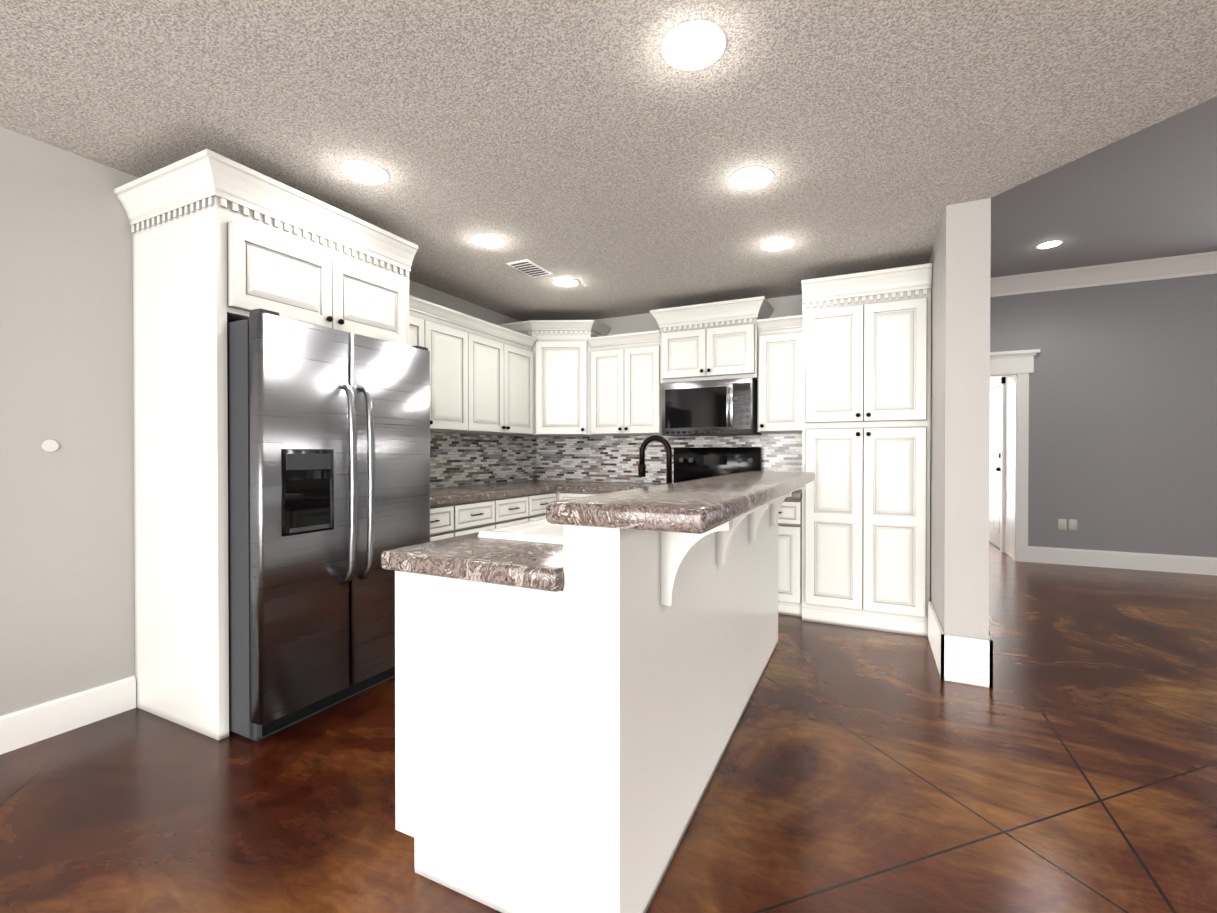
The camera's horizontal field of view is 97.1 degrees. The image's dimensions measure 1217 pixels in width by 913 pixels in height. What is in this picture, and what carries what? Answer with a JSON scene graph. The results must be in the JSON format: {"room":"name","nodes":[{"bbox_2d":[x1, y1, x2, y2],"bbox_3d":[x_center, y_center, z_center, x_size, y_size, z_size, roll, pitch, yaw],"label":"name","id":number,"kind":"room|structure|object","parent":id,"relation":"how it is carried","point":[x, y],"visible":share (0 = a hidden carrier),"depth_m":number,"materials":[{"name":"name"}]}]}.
{"room":"kitchen","nodes":[
{"label":"kitchen","id":0,"kind":"room"},
{"bbox_2d":[0,126,531,715],"bbox_3d":[-2.606,-0.384,1.933,0.120,3.150,8.430,0,0,26],"label":"wall","id":1,"kind":"structure","parent":0,"point":[66,506],"depth_m":2.32,"materials":[{"name":"grey paint"}]},
{"bbox_2d":[41,440,58,451],"bbox_3d":[-2.368,-0.046,2.278,0.006,0.052,0.052,0,0,26],"label":"wall plate","id":2,"kind":"object","parent":1,"relation":"attached to","point":[49,445],"visible":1,"depth_m":2.27,"materials":[{"name":"white plastic"}]},
{"bbox_2d":[0,675,135,754],"bbox_3d":[-3.310,1.127,0.347,0.016,0.150,4.883,0,0,26],"label":"baseboard","id":3,"kind":"structure","parent":1,"relation":"attached to","point":[33,724],"depth_m":2.32,"materials":[{"name":"white wood"}]},
{"bbox_2d":[409,295,428,350],"bbox_3d":[-1.528,-0.631,3.599,0.350,0.880,0.456,0,0,26],"label":"upper cabinet","id":4,"kind":"object","parent":1,"relation":"attached to","point":[418,308],"depth_m":3.68,"materials":[{"name":"white wood"}]},
{"bbox_2d":[429,302,472,433],"bbox_3d":[-1.331,-0.634,4.003,0.350,0.880,0.451,0,0,26],"label":"upper cabinet","id":5,"kind":"object","parent":1,"relation":"attached to","point":[450,331],"depth_m":3.96,"materials":[{"name":"white wood"}]},
{"bbox_2d":[430,432,537,488],"bbox_3d":[-1.269,0.028,4.525,0.008,0.448,2.340,0,0,26],"label":"backsplash","id":6,"kind":"structure","parent":1,"relation":"attached to","point":[460,459],"depth_m":4.78,"materials":[{"name":"tile"}]},
{"bbox_2d":[473,317,504,434],"bbox_3d":[-1.135,-0.637,4.404,0.350,0.880,0.451,0,0,26],"label":"upper cabinet","id":7,"kind":"object","parent":1,"relation":"attached to","point":[488,338],"depth_m":4.35,"materials":[{"name":"white wood"}]},
{"bbox_2d":[505,327,532,434],"bbox_3d":[-0.938,-0.639,4.808,0.350,0.880,0.456,0,0,26],"label":"upper cabinet","id":8,"kind":"object","parent":1,"relation":"attached to","point":[518,345],"depth_m":4.73,"materials":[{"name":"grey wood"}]},
{"bbox_2d":[0,542,1216,912],"bbox_3d":[3.157,1.241,1.885,10.530,0.100,13.620,0,0,26],"label":"floor","id":9,"kind":"structure","parent":0,"point":[1066,762],"depth_m":1.90,"materials":[{"name":"concrete"}]},
{"bbox_2d":[113,149,417,739],"bbox_3d":[-1.692,-0.022,2.809,0.752,2.414,1.110,0,0,26],"label":"surround","id":10,"kind":"object","parent":9,"relation":"on","point":[220,242],"visible":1,"depth_m":2.39,"materials":[{"name":"white wood"}]},
{"bbox_2d":[227,308,429,740],"bbox_3d":[-1.544,0.287,2.778,0.931,1.795,0.948,0,0,26],"label":"refrigerator","id":11,"kind":"object","parent":9,"relation":"on","point":[328,467],"visible":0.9,"depth_m":2.40,"materials":[{"name":"grey metal"}]},
{"bbox_2d":[430,496,497,541],"bbox_3d":[-1.311,0.746,3.733,0.630,0.865,0.871,0,0,26],"label":"base cabinet","id":12,"kind":"object","parent":9,"relation":"on","point":[459,511],"depth_m":3.67,"materials":[{"name":"white wood"}]},
{"bbox_2d":[430,480,581,503],"bbox_3d":[-0.983,0.281,4.393,0.638,0.055,2.350,0,0,26],"label":"countertop","id":13,"kind":"structure","parent":12,"relation":"on","point":[473,492],"depth_m":4.15,"materials":[{"name":"brown stone"}]},
{"bbox_2d":[498,488,557,526],"bbox_3d":[-0.929,0.740,4.515,0.630,0.865,0.869,0,0,26],"label":"base cabinet","id":14,"kind":"object","parent":9,"relation":"on","point":[527,506],"depth_m":4.32,"materials":[{"name":"white wood"}]},
{"bbox_2d":[558,481,662,491],"bbox_3d":[0.081,0.278,4.826,0.894,0.055,0.638,0,0,26],"label":"countertop","id":15,"kind":"structure","parent":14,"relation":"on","point":[585,486],"depth_m":4.65,"materials":[{"name":"brown stone"}]},
{"bbox_2d":[558,488,610,500],"bbox_3d":[0.068,0.738,4.840,0.924,0.865,0.630,0,0,26],"label":"base cabinet","id":16,"kind":"object","parent":9,"relation":"on","point":[563,493],"depth_m":4.68,"materials":[{"name":"white wood"}]},
{"bbox_2d":[386,478,804,912],"bbox_3d":[0.302,0.671,2.453,0.935,1.030,2.397,0,0,26],"label":"kitchen island","id":17,"kind":"object","parent":9,"relation":"on","point":[577,680],"depth_m":1.43,"materials":[{"name":"white wood"}]},
{"bbox_2d":[381,551,560,594],"bbox_3d":[0.146,0.294,2.526,0.603,0.056,2.457,0,0,26],"label":"island countertop","id":18,"kind":"structure","parent":17,"relation":"on","point":[483,572],"depth_m":1.41,"materials":[{"name":"brown stone"}]},
{"bbox_2d":[638,435,671,483],"bbox_3d":[0.222,0.087,2.330,0.166,0.354,0.131,0,0,26],"label":"faucet","id":19,"kind":"object","parent":18,"relation":"on","point":[642,464],"visible":0.69,"depth_m":2.28,"materials":[{"name":"brown metal"}]},
{"bbox_2d":[541,471,814,534],"bbox_3d":[0.562,0.130,2.322,0.403,0.054,2.457,0,0,26],"label":"island countertop","id":20,"kind":"structure","parent":17,"relation":"on","point":[707,505],"depth_m":1.34,"materials":[{"name":"brown stone"}]},
{"bbox_2d":[674,447,761,482],"bbox_3d":[0.810,0.548,4.424,0.764,1.250,0.697,0,0,26],"label":"range","id":21,"kind":"object","parent":9,"relation":"on","point":[694,463],"visible":0.27,"depth_m":4.66,"materials":[{"name":"black metal"}]},
{"bbox_2d":[778,496,801,616],"bbox_3d":[1.349,0.742,4.215,0.380,0.865,0.630,0,0,26],"label":"base cabinet","id":22,"kind":"object","parent":9,"relation":"on","point":[790,511],"depth_m":3.89,"materials":[{"name":"white wood"}]},
{"bbox_2d":[792,489,801,499],"bbox_3d":[1.347,0.282,4.208,0.380,0.055,0.638,0,0,26],"label":"countertop","id":23,"kind":"structure","parent":22,"relation":"on","point":[798,493],"depth_m":3.86,"materials":[{"name":"brown stone"}]},
{"bbox_2d":[801,263,931,636],"bbox_3d":[1.863,-0.030,3.921,0.790,2.414,0.698,0,0,26],"label":"pantry cabinet","id":24,"kind":"object","parent":9,"relation":"on","point":[866,390],"visible":1,"depth_m":3.64,"materials":[{"name":"white wood"}]},
{"bbox_2d":[0,0,1216,320],"bbox_3d":[2.045,-1.623,-0.413,10.530,0.640,8.550,0,0,26],"label":"ceiling","id":25,"kind":"structure","parent":0,"point":[602,150],"depth_m":2.06,"materials":[{"name":"grey paint"}]},
{"bbox_2d":[340,160,389,184],"bbox_3d":[-1.133,-1.321,2.504,0.220,0.010,0.220,0,0,26],"label":"recessed light","id":26,"kind":"object","parent":25,"relation":"in","point":[365,172],"visible":1,"depth_m":2.49,"materials":[{"name":"white"}]},
{"bbox_2d":[471,234,505,247],"bbox_3d":[-0.739,-1.326,3.313,0.220,0.010,0.220,0,0,26],"label":"recessed light","id":27,"kind":"object","parent":25,"relation":"in","point":[488,241],"visible":1,"depth_m":3.29,"materials":[{"name":"white"}]},
{"bbox_2d":[506,259,552,277],"bbox_3d":[-0.555,-1.328,3.802,0.180,0.010,0.320,0,0,26],"label":"ceiling vent","id":28,"kind":"object","parent":25,"relation":"in","point":[529,268],"visible":1,"depth_m":3.78,"materials":[{"name":"white metal"}]},
{"bbox_2d":[552,278,579,286],"bbox_3d":[-0.326,-1.332,4.113,0.220,0.010,0.220,0,0,26],"label":"recessed light","id":29,"kind":"object","parent":25,"relation":"in","point":[566,282],"visible":1,"depth_m":4.10,"materials":[{"name":"white"}]},
{"bbox_2d":[660,20,727,70],"bbox_3d":[0.274,-1.315,1.728,0.220,0.010,0.220,0,0,26],"label":"recessed light","id":30,"kind":"object","parent":25,"relation":"in","point":[694,45],"visible":1,"depth_m":1.71,"materials":[{"name":"white"}]},
{"bbox_2d":[728,166,773,189],"bbox_3d":[0.677,-1.321,2.555,0.220,0.010,0.220,0,0,26],"label":"recessed light","id":31,"kind":"object","parent":25,"relation":"in","point":[751,177],"visible":1,"depth_m":2.54,"materials":[{"name":"white"}]},
{"bbox_2d":[760,238,794,250],"bbox_3d":[1.059,-1.327,3.370,0.220,0.010,0.220,0,0,26],"label":"recessed light","id":32,"kind":"object","parent":25,"relation":"in","point":[777,244],"visible":1,"depth_m":3.35,"materials":[{"name":"white"}]},
{"bbox_2d":[549,295,802,483],"bbox_3d":[0.861,-0.405,4.864,3.540,3.150,0.120,0,0,26],"label":"wall","id":33,"kind":"structure","parent":0,"point":[785,306],"depth_m":5.03,"materials":[{"name":"grey paint"}]},
{"bbox_2d":[533,335,576,434],"bbox_3d":[-0.433,-0.630,4.927,0.434,0.850,0.211,0,0,26],"label":"upper cabinet","id":34,"kind":"object","parent":33,"relation":"attached to","point":[542,378],"depth_m":4.92,"materials":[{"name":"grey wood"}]},
{"bbox_2d":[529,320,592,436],"bbox_3d":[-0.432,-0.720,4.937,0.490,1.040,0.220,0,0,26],"label":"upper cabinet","id":35,"kind":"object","parent":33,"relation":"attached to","point":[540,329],"depth_m":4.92,"materials":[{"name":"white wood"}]},
{"bbox_2d":[589,334,624,435],"bbox_3d":[0.060,-0.641,4.990,0.345,0.880,0.350,0,0,26],"label":"upper cabinet","id":36,"kind":"object","parent":33,"relation":"attached to","point":[606,353],"depth_m":4.83,"materials":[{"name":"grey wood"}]},
{"bbox_2d":[625,331,661,434],"bbox_3d":[0.367,-0.640,4.840,0.345,0.880,0.350,0,0,26],"label":"upper cabinet","id":37,"kind":"object","parent":33,"relation":"attached to","point":[643,394],"depth_m":4.68,"materials":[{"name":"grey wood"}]},
{"bbox_2d":[538,433,801,482],"bbox_3d":[0.450,0.024,4.994,2.685,0.448,0.009,0,0,26],"label":"backsplash","id":38,"kind":"structure","parent":33,"relation":"attached to","point":[562,458],"depth_m":5.11,"materials":[{"name":"tile"}]},
{"bbox_2d":[657,315,708,386],"bbox_3d":[0.700,-0.878,4.659,0.407,0.500,0.380,0,0,26],"label":"upper cabinet","id":39,"kind":"object","parent":33,"relation":"attached to","point":[682,344],"depth_m":4.49,"materials":[{"name":"white wood"}]},
{"bbox_2d":[662,378,760,436],"bbox_3d":[0.864,-0.402,4.539,0.760,0.444,0.435,0,0,26],"label":"microwave","id":40,"kind":"object","parent":39,"relation":"attached to","point":[724,407],"visible":0.96,"depth_m":4.37,"materials":[{"name":"grey metal"}]},
{"bbox_2d":[709,311,764,379],"bbox_3d":[1.062,-0.877,4.482,0.407,0.500,0.380,0,0,26],"label":"upper cabinet","id":41,"kind":"object","parent":33,"relation":"attached to","point":[732,338],"depth_m":4.31,"materials":[{"name":"white wood"}]},
{"bbox_2d":[756,315,802,432],"bbox_3d":[1.413,-0.636,4.329,0.356,0.880,0.350,0,0,26],"label":"upper cabinet","id":42,"kind":"object","parent":33,"relation":"attached to","point":[779,339],"depth_m":4.18,"materials":[{"name":"white wood"}]},
{"bbox_2d":[929,198,990,639],"bbox_3d":[2.752,-0.403,4.606,0.195,3.150,4.015,0,0,26],"label":"wall","id":43,"kind":"structure","parent":0,"point":[960,259],"depth_m":2.81,"materials":[{"name":"grey paint"}]},
{"bbox_2d":[928,601,947,680],"bbox_3d":[1.928,1.062,3.171,0.015,0.240,0.726,0,0,26],"label":"baseboard","id":44,"kind":"structure","parent":43,"relation":"attached to","point":[938,641],"depth_m":2.98,"materials":[{"name":"white wood"}]},
{"bbox_2d":[960,636,992,687],"bbox_3d":[2.844,1.052,4.562,0.015,0.240,4.031,0,0,26],"label":"baseboard","id":45,"kind":"structure","parent":43,"relation":"attached to","point":[980,651],"depth_m":2.77,"materials":[{"name":"white wood"}]},
{"bbox_2d":[990,349,1039,561],"bbox_3d":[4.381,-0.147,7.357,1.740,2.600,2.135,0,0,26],"label":"door frame","id":46,"kind":"structure","parent":0,"point":[1009,466],"depth_m":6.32,"materials":[{"name":"white wood"}]},
{"bbox_2d":[989,377,1005,551],"bbox_3d":[4.992,0.096,6.980,0.067,2.120,1.060,0,0,26],"label":"hall door","id":47,"kind":"structure","parent":46,"relation":"in","point":[997,475],"depth_m":6.80,"materials":[{"name":"white wood"}]},
{"bbox_2d":[990,274,1216,557],"bbox_3d":[6.717,-0.406,4.971,6.610,3.150,0.120,0,0,26],"label":"wall","id":48,"kind":"structure","parent":0,"point":[1123,417],"depth_m":5.58,"materials":[{"name":"grey paint"}]},
{"bbox_2d":[1058,519,1065,529],"bbox_3d":[4.896,0.734,5.797,0.070,0.120,0.005,0,0,26],"label":"electrical outlet plate","id":49,"kind":"object","parent":48,"relation":"attached to","point":[1061,522],"depth_m":5.80,"materials":[{"name":"white plastic"}]},
{"bbox_2d":[1069,519,1076,530],"bbox_3d":[4.977,0.734,5.758,0.070,0.120,0.005,0,0,26],"label":"electrical outlet plate","id":50,"kind":"object","parent":48,"relation":"attached to","point":[1072,524],"depth_m":5.76,"materials":[{"name":"white plastic"}]},
{"bbox_2d":[990,251,1216,296],"bbox_3d":[6.666,-1.885,4.857,6.610,0.190,0.110,0,0,26],"label":"crown molding","id":51,"kind":"structure","parent":48,"relation":"attached to","point":[1196,264],"depth_m":5.54,"materials":[{"name":"white wood"}]},
{"bbox_2d":[1028,546,1216,575],"bbox_3d":[7.127,1.083,4.705,5.570,0.175,0.016,0,0,26],"label":"baseboard","id":52,"kind":"structure","parent":48,"relation":"attached to","point":[1050,555],"depth_m":5.56,"materials":[{"name":"white wood"}]},
{"bbox_2d":[991,96,1216,277],"bbox_3d":[5.242,-2.010,1.938,6.850,0.100,6.845,0,0,26],"label":"ceiling","id":53,"kind":"structure","parent":0,"point":[1150,192],"depth_m":4.23,"materials":[{"name":"grey paint"}]},
{"bbox_2d":[1035,240,1063,248],"bbox_3d":[4.111,-1.978,5.014,0.220,0.010,0.220,0,0,26],"label":"recessed light","id":54,"kind":"object","parent":53,"relation":"in","point":[1048,244],"visible":0.94,"depth_m":5.00,"materials":[{"name":"white"}]}
]}

